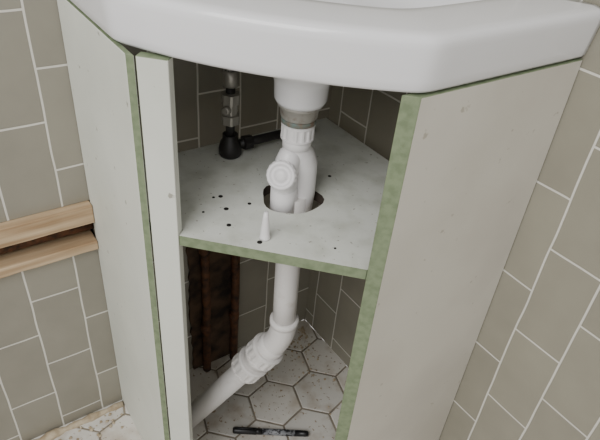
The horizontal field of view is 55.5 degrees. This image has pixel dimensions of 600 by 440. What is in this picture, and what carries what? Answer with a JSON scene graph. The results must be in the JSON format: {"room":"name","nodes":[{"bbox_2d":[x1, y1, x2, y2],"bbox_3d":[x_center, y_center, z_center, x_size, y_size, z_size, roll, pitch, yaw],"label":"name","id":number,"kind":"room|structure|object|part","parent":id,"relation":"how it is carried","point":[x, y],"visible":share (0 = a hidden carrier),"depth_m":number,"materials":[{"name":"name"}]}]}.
{"room":"bathroom","nodes":[
{"label":"bathroom","id":0,"kind":"room"},
{"bbox_2d":[0,0,331,439],"bbox_3d":[-0.504,-0.515,0.406,1.590,2.300,0.091,-19,42,-30],"label":"wall","id":1,"kind":"structure","parent":0,"point":[58,364],"depth_m":0.93,"materials":[{"name":"beige tile"}]},
{"bbox_2d":[0,223,92,254],"bbox_3d":[-0.730,0.135,0.695,0.944,0.021,0.021,-19,42,-30],"label":"copper pipe","id":2,"kind":"object","parent":1,"relation":"attached to","point":[68,232],"visible":0.46,"depth_m":0.89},
{"bbox_2d":[0,200,94,247],"bbox_3d":[-0.726,0.106,0.667,0.946,0.033,0.062,-19,42,-30],"label":"batten","id":3,"kind":"object","parent":1,"relation":"attached to","point":[34,226],"visible":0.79,"depth_m":0.84,"materials":[{"name":"brown wood"}]},
{"bbox_2d":[0,230,97,278],"bbox_3d":[-0.732,0.157,0.705,0.946,0.017,0.058,-19,42,-30],"label":"batten","id":4,"kind":"object","parent":1,"relation":"attached to","point":[48,252],"visible":0.71,"depth_m":0.89,"materials":[{"name":"brown wood"}]},
{"bbox_2d":[198,249,210,371],"bbox_3d":[-0.183,0.113,1.096,0.021,0.530,0.021,-23,45,-34],"label":"supply pipe","id":5,"kind":"object","parent":1,"relation":"attached to","point":[204,254],"visible":0.66,"depth_m":1.13,"materials":[{"name":"orange metal"}]},
{"bbox_2d":[185,247,230,368],"bbox_3d":[-0.171,0.111,1.126,0.110,0.500,0.005,-19,42,-30],"label":"board","id":6,"kind":"object","parent":1,"relation":"attached to","point":[220,263],"visible":0.36,"depth_m":1.16,"materials":[{"name":"brown wood"}]},
{"bbox_2d":[229,255,239,358],"bbox_3d":[-0.129,0.094,1.129,0.021,0.530,0.021,-23,45,-34],"label":"supply pipe","id":7,"kind":"object","parent":1,"relation":"attached to","point":[235,260],"visible":0.53,"depth_m":1.18,"materials":[{"name":"orange metal"}]},
{"bbox_2d":[32,319,347,439],"bbox_3d":[-0.345,1.322,-0.122,2.687,0.030,2.679,-19,42,-30],"label":"floor","id":8,"kind":"structure","parent":0,"point":[303,399],"depth_m":1.19,"materials":[{"name":"tile"}]},
{"bbox_2d":[34,401,123,439],"bbox_3d":[-0.726,0.529,0.900,0.944,0.020,0.108,-19,42,-30],"label":"residue","id":9,"kind":"object","parent":8,"relation":"on","point":[50,435],"visible":1,"depth_m":1.11,"materials":[{"name":"tile"}]},
{"bbox_2d":[233,427,308,436],"bbox_3d":[-0.058,0.419,1.128,0.150,0.016,0.014,4,36,-3],"label":"marker pen","id":10,"kind":"object","parent":8,"relation":"on","point":[236,430],"visible":1,"depth_m":1.12,"materials":[{"name":"black plastic"}]},
{"bbox_2d":[228,326,336,439],"bbox_3d":[-0.029,0.379,1.199,0.207,0.005,0.432,10,36,6],"label":"crumbs","id":11,"kind":"object","parent":8,"relation":"on","point":[302,327],"visible":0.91,"depth_m":1.30,"materials":[{"name":"tile"}]},
{"bbox_2d":[57,0,581,439],"bbox_3d":[-0.022,0.094,0.907,0.455,0.806,0.436,-19,42,-30],"label":"vanity cabinet","id":12,"kind":"object","parent":8,"relation":"on","point":[431,229],"visible":0.94,"depth_m":0.71,"materials":[{"name":"white wood"}]},
{"bbox_3d":[-0.262,0.105,0.859,0.007,0.806,0.241,-19,42,-30],"label":"panel","id":13,"kind":"part","parent":12,"relation":"part of","materials":[{"name":"white plastic"}]},
{"bbox_2d":[259,211,269,241],"bbox_3d":[-0.040,0.006,0.666,0.013,0.038,0.013,10,36,6],"label":"sealant nozzle","id":14,"kind":"object","parent":12,"relation":"on","point":[264,236],"visible":1,"depth_m":0.66,"materials":[{"name":"white plastic"}]},
{"bbox_2d":[144,118,388,278],"bbox_3d":[-0.013,-0.027,0.761,0.366,0.015,0.337,-19,42,-30],"label":"shelf","id":15,"kind":"object","parent":12,"relation":"attached to","point":[223,207],"depth_m":0.72,"materials":[{"name":"white wood"}]},
{"bbox_2d":[70,0,599,111],"bbox_3d":[0.008,-0.223,0.673,0.460,0.136,0.441,-19,42,-30],"label":"washbasin","id":16,"kind":"object","parent":12,"relation":"in","point":[308,47],"visible":1,"depth_m":0.52,"materials":[{"name":"white ceramic"}]},
{"bbox_2d":[219,69,280,159],"bbox_3d":[-0.045,-0.198,0.797,0.151,0.213,0.033,-19,43,-30],"label":"valve","id":17,"kind":"object","parent":16,"relation":"attached to","point":[230,146],"visible":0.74,"depth_m":0.80,"materials":[{"name":"black metal"}]},
{"bbox_2d":[191,104,320,428],"bbox_3d":[-0.117,0.147,0.893,0.234,0.740,0.076,10,36,6],"label":"drain pipe","id":18,"kind":"object","parent":16,"relation":"attached to","point":[291,177],"visible":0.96,"depth_m":0.82,"materials":[{"name":"white plastic"}]},
{"bbox_2d":[273,77,329,111],"bbox_3d":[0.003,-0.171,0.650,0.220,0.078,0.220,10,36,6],"label":"outlet","id":19,"kind":"object","parent":16,"relation":"attached to","point":[293,95],"depth_m":0.64,"materials":[{"name":"white ceramic"}]},
{"bbox_3d":[0.174,0.178,0.817,0.266,0.806,0.013,-19,42,-30],"label":"panel","id":20,"kind":"part","parent":12,"relation":"part of","materials":[{"name":"white plastic"}]},
{"bbox_2d":[305,0,599,439],"bbox_3d":[0.560,-0.310,0.265,0.090,2.300,1.500,-19,42,-30],"label":"wall","id":21,"kind":"structure","parent":0,"point":[532,372],"depth_m":0.80,"materials":[{"name":"beige tile"}]}
]}

